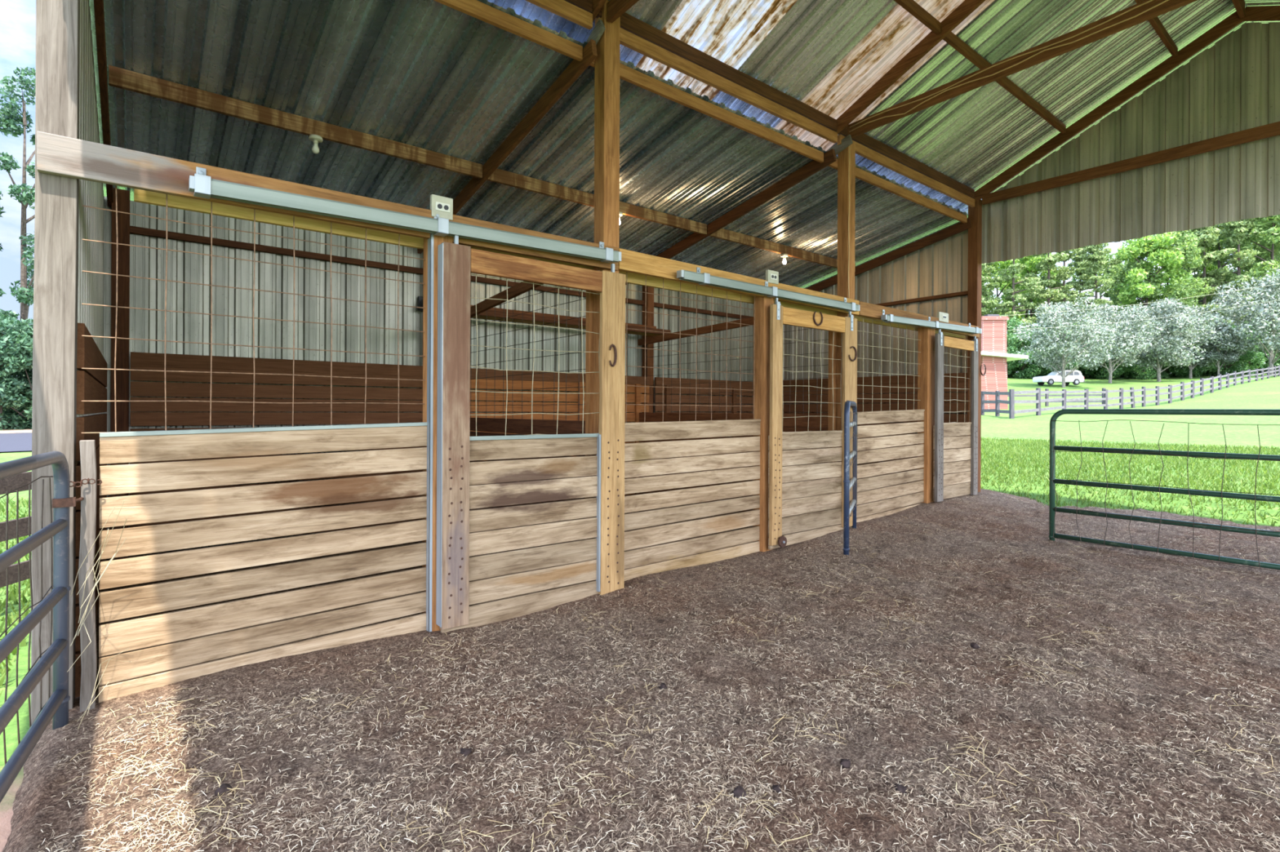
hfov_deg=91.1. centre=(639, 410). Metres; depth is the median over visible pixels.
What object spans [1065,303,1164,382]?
tree
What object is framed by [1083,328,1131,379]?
tree
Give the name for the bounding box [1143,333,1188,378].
tree
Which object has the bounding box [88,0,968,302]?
ceiling
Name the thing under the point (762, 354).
post
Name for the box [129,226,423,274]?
beam
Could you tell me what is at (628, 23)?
purlin
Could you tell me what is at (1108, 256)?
pine tree
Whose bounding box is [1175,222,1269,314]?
broadleaf tree
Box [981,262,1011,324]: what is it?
pine
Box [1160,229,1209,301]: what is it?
pine tree
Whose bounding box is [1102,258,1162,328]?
broadleaf tree
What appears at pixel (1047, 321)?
tree
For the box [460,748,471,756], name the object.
clod
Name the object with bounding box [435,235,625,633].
sliding door
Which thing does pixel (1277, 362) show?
tree
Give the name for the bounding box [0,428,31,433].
ground
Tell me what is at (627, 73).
purlin
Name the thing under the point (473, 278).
beam
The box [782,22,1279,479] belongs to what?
wall
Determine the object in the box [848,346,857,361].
horseshoe
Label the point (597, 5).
rafter
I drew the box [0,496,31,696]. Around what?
grass
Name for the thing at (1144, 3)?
cable
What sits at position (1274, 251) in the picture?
broadleaf tree
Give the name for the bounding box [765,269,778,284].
outlet box
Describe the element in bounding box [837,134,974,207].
purlin
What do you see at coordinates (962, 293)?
beam
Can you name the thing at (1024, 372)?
tree
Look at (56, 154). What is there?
header beam
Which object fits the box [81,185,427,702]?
panel
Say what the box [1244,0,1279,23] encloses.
ceiling
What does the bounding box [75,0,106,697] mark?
wall
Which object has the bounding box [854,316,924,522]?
wall
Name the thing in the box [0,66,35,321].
lone tree
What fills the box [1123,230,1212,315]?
broadleaf tree
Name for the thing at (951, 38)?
purlin
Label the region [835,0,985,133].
rafter
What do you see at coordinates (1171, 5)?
tie beam
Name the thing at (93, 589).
loose wire
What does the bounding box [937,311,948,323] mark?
outlet box
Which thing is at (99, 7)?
rafter
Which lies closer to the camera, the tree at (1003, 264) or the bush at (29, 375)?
the bush at (29, 375)
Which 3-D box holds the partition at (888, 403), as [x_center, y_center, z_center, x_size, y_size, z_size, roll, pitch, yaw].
[3.801,0.395,10.981,0.050,1.934,3.700,0,0,-39]
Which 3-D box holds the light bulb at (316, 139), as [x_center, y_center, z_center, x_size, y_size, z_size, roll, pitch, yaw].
[-2.894,-2.366,5.598,0.116,0.154,0.116,0,0,-39]
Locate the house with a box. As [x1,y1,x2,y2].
[981,314,1028,409]
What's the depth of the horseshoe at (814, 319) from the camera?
6.64 m
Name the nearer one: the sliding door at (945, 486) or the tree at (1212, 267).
the sliding door at (945, 486)
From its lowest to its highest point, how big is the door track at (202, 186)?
0.225 m
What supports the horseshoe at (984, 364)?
attached to the timber post at (975, 233)
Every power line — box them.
[1004,283,1279,315]
[1007,299,1279,330]
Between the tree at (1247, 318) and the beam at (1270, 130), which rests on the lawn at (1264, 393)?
the tree at (1247, 318)
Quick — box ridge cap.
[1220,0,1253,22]
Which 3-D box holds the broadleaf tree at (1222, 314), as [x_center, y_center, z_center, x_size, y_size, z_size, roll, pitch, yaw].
[103.718,-19.594,106.188,12.102,27.445,12.374,0,0,39]
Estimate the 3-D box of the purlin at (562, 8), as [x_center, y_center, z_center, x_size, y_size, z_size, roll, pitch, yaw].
[-1.591,-3.143,4.103,3.080,0.115,0.050,0,0,-39]
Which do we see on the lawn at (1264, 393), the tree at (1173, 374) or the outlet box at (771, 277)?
the tree at (1173, 374)
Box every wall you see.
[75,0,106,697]
[102,195,753,555]
[129,351,753,537]
[469,280,593,582]
[624,271,760,581]
[637,316,836,511]
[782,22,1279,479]
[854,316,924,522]
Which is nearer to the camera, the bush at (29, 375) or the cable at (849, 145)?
the cable at (849, 145)
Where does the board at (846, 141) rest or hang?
attached to the timber post at (843, 159)
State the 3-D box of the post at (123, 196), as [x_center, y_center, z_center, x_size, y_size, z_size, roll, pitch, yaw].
[-5.175,-0.252,6.245,0.140,3.856,0.140,0,0,-39]
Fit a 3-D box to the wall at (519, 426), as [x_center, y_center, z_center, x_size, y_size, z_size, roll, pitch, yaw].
[-1.542,0.068,6.648,0.090,2.850,3.689,0,0,-39]
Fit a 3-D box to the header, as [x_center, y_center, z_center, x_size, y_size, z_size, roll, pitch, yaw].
[1.107,-1.197,6.433,9.800,0.195,0.038,0,0,-39]
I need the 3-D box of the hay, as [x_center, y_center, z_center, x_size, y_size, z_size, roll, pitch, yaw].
[-1.449,1.478,1.975,0.529,0.093,3.174,0,0,-39]
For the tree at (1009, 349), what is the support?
on the lawn at (1264, 393)
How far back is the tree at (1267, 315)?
80.27 m
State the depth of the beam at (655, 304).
11.32 m
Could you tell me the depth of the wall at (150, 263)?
7.52 m
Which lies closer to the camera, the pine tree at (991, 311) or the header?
the header
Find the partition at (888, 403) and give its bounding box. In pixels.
[782,373,967,484]
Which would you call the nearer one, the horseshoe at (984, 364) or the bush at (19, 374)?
the horseshoe at (984, 364)
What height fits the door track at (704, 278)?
0.168 m
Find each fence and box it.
[0,471,31,587]
[981,391,1008,416]
[1007,387,1106,406]
[1008,364,1279,418]
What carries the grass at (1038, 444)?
on the lawn at (1264, 393)
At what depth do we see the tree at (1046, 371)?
87.76 m
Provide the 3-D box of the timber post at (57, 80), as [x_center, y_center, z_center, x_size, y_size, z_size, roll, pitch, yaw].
[-2.882,-0.564,3.099,0.158,4.700,0.154,0,0,-39]
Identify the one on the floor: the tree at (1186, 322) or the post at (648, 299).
the post at (648, 299)
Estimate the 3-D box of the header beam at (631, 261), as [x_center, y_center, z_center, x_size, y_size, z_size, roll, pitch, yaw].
[1.187,-1.220,6.260,3.522,0.200,0.043,0,0,-39]
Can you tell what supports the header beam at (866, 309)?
attached to the timber post at (975, 233)
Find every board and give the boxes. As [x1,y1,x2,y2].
[586,18,605,44]
[826,134,853,155]
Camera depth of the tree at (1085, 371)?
89.07 m
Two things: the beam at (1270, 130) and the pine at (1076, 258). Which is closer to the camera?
the beam at (1270, 130)
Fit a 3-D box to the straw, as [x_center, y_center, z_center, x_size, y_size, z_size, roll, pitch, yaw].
[2.583,1.388,4.163,9.778,0.351,4.917,0,0,-39]
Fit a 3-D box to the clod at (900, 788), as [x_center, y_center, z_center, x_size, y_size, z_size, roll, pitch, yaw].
[1.023,1.502,2.476,0.044,0.032,0.053,0,0,-39]
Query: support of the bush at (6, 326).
on the ground at (6, 431)
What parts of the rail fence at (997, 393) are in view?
post, rail, rail, rail, post, rail, rail, rail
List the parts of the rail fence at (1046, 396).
rail, post, rail, rail, post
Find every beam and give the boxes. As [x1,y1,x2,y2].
[36,131,618,271]
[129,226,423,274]
[470,275,644,305]
[607,0,639,22]
[618,248,859,315]
[653,302,752,319]
[847,0,1197,137]
[858,301,979,337]
[875,290,967,306]
[982,121,1279,204]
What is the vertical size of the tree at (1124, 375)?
8.888 m
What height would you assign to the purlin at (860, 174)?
0.112 m
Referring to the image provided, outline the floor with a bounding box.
[1,480,1279,851]
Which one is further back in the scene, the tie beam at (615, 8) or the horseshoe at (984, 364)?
the horseshoe at (984, 364)
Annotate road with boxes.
[0,432,31,452]
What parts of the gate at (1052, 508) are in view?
rail, rail, rail, rail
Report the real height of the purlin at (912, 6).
0.104 m
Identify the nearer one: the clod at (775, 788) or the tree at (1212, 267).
the clod at (775, 788)
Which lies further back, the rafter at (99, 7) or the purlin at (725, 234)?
the purlin at (725, 234)
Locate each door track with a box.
[188,166,621,262]
[676,266,859,311]
[880,309,982,333]
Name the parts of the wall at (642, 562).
board panel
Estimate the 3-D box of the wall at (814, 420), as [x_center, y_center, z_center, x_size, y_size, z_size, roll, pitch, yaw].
[1.134,0.110,8.810,0.090,2.790,3.687,0,0,-39]
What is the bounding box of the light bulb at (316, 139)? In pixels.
[308,134,323,153]
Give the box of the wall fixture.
[417,296,423,311]
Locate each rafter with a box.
[93,0,113,207]
[417,39,597,253]
[591,0,606,22]
[625,148,836,284]
[805,218,971,291]
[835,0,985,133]
[973,10,1243,201]
[1240,4,1279,21]
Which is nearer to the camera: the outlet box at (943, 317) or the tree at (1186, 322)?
the outlet box at (943, 317)
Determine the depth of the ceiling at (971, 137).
7.59 m
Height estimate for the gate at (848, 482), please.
1.594 m
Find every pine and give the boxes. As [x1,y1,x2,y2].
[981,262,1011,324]
[1019,251,1077,329]
[1061,245,1097,366]
[1104,257,1122,305]
[1180,224,1239,324]
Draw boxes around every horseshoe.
[608,344,617,366]
[813,311,822,325]
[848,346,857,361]
[980,364,986,375]
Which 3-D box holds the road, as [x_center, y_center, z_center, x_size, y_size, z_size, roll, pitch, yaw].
[-28.766,0.887,21.814,50.000,0.930,14.500,0,0,-45]
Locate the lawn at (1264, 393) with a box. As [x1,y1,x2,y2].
[0,373,1279,851]
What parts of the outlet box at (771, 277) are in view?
plate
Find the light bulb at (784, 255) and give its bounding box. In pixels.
[780,253,788,264]
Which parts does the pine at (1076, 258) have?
crown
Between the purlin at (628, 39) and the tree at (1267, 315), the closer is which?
the purlin at (628, 39)
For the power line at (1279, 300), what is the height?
4.287 m
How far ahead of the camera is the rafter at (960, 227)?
10.32 m
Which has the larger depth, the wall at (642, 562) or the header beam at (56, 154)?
the wall at (642, 562)
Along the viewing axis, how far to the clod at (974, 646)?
3.88 m
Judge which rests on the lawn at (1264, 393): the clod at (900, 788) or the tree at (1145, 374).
the tree at (1145, 374)
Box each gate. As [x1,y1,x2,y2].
[0,451,102,803]
[842,400,857,555]
[1048,408,1279,572]
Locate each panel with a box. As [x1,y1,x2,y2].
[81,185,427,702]
[635,0,797,100]
[711,0,897,128]
[774,0,994,151]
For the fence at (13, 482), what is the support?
on the lawn at (1264, 393)
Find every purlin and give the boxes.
[108,65,482,178]
[434,0,582,61]
[486,168,706,235]
[525,0,592,29]
[564,0,592,13]
[589,58,823,162]
[595,7,837,131]
[595,17,837,142]
[709,228,855,271]
[828,158,967,223]
[837,125,974,198]
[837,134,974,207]
[893,0,941,34]
[942,31,1066,133]
[1134,0,1177,57]
[1231,0,1244,18]
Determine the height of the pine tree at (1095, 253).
22.670 m
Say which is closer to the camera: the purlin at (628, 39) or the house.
the purlin at (628, 39)
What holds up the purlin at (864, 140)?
attached to the ceiling at (971, 137)
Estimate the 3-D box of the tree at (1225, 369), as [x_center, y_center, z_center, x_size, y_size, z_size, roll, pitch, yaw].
[82.031,-7.999,87.683,6.873,7.455,6.166,0,0,6]
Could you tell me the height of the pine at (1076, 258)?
23.486 m
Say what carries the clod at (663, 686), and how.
on the floor
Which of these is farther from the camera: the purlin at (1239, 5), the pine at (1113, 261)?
the pine at (1113, 261)
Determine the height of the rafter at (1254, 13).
1.508 m
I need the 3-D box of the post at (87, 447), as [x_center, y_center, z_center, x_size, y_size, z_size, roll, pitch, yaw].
[-2.719,0.868,3.090,0.068,1.439,0.079,0,0,-39]
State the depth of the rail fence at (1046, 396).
45.49 m
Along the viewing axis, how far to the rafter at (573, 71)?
5.84 m
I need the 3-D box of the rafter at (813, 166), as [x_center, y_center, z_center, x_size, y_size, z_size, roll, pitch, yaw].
[0.961,-2.497,8.688,0.046,0.971,4.007,0,0,-39]
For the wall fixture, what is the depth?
8.14 m
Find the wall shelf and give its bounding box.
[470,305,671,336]
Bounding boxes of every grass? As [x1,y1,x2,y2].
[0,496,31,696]
[980,436,1279,527]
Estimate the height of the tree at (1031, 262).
23.925 m
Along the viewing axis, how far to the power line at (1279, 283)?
59.99 m
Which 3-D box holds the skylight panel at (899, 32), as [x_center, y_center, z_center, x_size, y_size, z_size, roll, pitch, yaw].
[2.888,-3.906,6.185,1.001,1.594,3.453,0,0,-39]
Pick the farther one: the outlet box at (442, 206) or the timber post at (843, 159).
the timber post at (843, 159)
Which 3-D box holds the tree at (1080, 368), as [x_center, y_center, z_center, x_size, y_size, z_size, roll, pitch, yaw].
[65.789,-8.637,92.362,9.021,9.216,8.093,0,0,-30]
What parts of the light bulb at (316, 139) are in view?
bulb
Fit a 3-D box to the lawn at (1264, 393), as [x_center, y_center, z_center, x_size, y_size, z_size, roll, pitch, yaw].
[8.230,-3.455,43.927,208.000,11.865,158.000,0,0,-39]
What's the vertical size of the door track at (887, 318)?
0.211 m
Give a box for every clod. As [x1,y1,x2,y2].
[214,783,231,796]
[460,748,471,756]
[658,683,667,689]
[733,785,746,800]
[772,784,781,793]
[840,759,850,768]
[893,784,906,793]
[969,642,980,648]
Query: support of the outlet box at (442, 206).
attached to the header beam at (56, 154)
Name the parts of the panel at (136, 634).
board panel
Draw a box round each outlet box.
[430,194,453,220]
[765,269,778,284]
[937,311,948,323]
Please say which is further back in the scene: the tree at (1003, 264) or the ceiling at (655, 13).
the tree at (1003, 264)
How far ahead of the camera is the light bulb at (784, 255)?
9.73 m
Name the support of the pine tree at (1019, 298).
on the lawn at (1264, 393)
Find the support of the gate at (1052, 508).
on the floor
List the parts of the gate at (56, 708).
rail, rail, rail, rail, frame, chain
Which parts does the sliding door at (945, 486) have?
board panel, rail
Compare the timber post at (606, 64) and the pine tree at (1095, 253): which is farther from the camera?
the pine tree at (1095, 253)
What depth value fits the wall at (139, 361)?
7.35 m
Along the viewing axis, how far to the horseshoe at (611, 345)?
4.96 m
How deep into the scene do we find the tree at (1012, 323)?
89.75 m
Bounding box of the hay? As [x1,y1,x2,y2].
[89,688,252,851]
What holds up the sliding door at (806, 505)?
in the wall at (642, 562)
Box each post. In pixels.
[31,0,79,725]
[78,440,97,712]
[110,187,129,559]
[422,233,452,631]
[592,0,620,580]
[641,285,653,413]
[752,295,773,551]
[836,141,855,477]
[917,320,935,503]
[967,199,982,492]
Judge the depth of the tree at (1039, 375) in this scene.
89.99 m
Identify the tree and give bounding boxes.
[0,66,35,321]
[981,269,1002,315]
[982,258,1031,332]
[996,257,1046,340]
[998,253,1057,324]
[999,253,1070,333]
[1000,315,1026,377]
[1006,328,1046,378]
[1006,340,1019,368]
[1012,295,1119,387]
[1017,325,1071,377]
[1037,247,1083,324]
[1040,331,1078,376]
[1057,324,1106,376]
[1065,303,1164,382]
[1068,243,1115,320]
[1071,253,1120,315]
[1073,320,1108,378]
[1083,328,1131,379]
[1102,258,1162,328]
[1104,297,1220,382]
[1114,231,1193,327]
[1115,325,1152,378]
[1119,332,1169,379]
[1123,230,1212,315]
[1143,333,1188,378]
[1154,321,1179,377]
[1157,305,1243,378]
[1159,247,1227,301]
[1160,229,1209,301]
[1174,328,1211,377]
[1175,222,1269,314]
[1191,324,1253,376]
[1197,266,1279,374]
[1199,217,1262,324]
[1200,315,1242,376]
[1204,326,1258,376]
[1212,229,1279,319]
[1217,214,1279,339]
[1231,323,1268,374]
[1240,222,1279,312]
[1241,318,1279,373]
[1251,325,1279,373]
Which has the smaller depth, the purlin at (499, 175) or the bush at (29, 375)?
the purlin at (499, 175)
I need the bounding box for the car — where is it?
[1032,369,1084,385]
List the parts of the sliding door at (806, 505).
board panel, rail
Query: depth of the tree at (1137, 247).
96.15 m
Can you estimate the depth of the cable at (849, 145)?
7.27 m
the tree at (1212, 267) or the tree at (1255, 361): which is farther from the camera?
the tree at (1212, 267)
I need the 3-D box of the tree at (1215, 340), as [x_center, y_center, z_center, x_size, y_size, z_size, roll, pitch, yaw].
[75.311,-8.978,85.601,9.911,10.606,10.018,0,0,39]
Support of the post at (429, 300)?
on the floor
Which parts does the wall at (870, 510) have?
board panel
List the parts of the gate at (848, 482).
rail, rail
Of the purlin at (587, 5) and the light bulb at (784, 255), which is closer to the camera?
the purlin at (587, 5)
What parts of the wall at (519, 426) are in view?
rail, board panel, post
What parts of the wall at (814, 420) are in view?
rail, board panel, post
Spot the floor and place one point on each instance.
(35, 793)
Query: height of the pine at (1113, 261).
21.450 m
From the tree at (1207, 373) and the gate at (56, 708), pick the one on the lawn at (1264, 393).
the tree at (1207, 373)
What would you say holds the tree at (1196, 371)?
on the lawn at (1264, 393)
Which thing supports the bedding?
on the floor
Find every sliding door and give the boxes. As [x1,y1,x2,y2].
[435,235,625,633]
[768,297,857,550]
[933,328,978,502]
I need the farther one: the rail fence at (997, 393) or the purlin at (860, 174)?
the rail fence at (997, 393)
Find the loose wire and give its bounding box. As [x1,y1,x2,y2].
[66,502,130,729]
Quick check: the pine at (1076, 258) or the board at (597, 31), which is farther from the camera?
the pine at (1076, 258)
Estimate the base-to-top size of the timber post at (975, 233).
4.910 m
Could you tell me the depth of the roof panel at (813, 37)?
6.13 m
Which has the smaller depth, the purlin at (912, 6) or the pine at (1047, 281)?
the purlin at (912, 6)
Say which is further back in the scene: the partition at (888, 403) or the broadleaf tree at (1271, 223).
the broadleaf tree at (1271, 223)
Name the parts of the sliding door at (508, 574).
board panel, rail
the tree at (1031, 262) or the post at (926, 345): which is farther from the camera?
the tree at (1031, 262)
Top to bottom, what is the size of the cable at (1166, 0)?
0.168 m
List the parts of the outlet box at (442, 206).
plate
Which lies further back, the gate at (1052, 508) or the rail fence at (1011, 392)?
the rail fence at (1011, 392)
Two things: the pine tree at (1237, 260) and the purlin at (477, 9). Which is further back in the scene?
the pine tree at (1237, 260)
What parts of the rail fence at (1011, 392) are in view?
post, rail, rail, rail, post, rail, rail, rail, post, rail, rail, rail, post, rail, rail, rail, post, rail, rail, rail, post, rail, rail, post, rail, rail, post, rail, rail, rail, post, rail, rail, rail, post, rail, rail, rail, post, post, post, post, post, post, post, post, post, post, post, post, post, post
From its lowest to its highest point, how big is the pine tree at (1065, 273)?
26.814 m
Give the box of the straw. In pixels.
[61,495,1279,851]
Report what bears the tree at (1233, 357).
on the lawn at (1264, 393)
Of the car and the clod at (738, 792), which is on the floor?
the clod at (738, 792)
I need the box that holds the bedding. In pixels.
[34,493,1279,851]
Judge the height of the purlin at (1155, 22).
0.103 m
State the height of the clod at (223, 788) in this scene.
0.034 m
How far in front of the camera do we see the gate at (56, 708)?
2.65 m
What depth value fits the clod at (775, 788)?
2.49 m
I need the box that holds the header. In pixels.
[133,188,965,338]
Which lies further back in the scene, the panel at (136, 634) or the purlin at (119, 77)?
the purlin at (119, 77)
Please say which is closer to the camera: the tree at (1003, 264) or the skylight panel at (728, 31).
the skylight panel at (728, 31)
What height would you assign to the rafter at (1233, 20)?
1.498 m
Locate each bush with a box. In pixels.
[0,315,30,413]
[0,318,32,430]
[0,324,32,426]
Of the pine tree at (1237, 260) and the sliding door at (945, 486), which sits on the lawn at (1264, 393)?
the pine tree at (1237, 260)
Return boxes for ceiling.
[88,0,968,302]
[487,0,682,66]
[831,0,1248,213]
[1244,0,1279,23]
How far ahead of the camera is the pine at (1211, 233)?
96.83 m
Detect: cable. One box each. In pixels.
[848,0,1168,132]
[848,145,849,297]
[849,0,1153,128]
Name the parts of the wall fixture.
lamp shade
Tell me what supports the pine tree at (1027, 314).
on the lawn at (1264, 393)

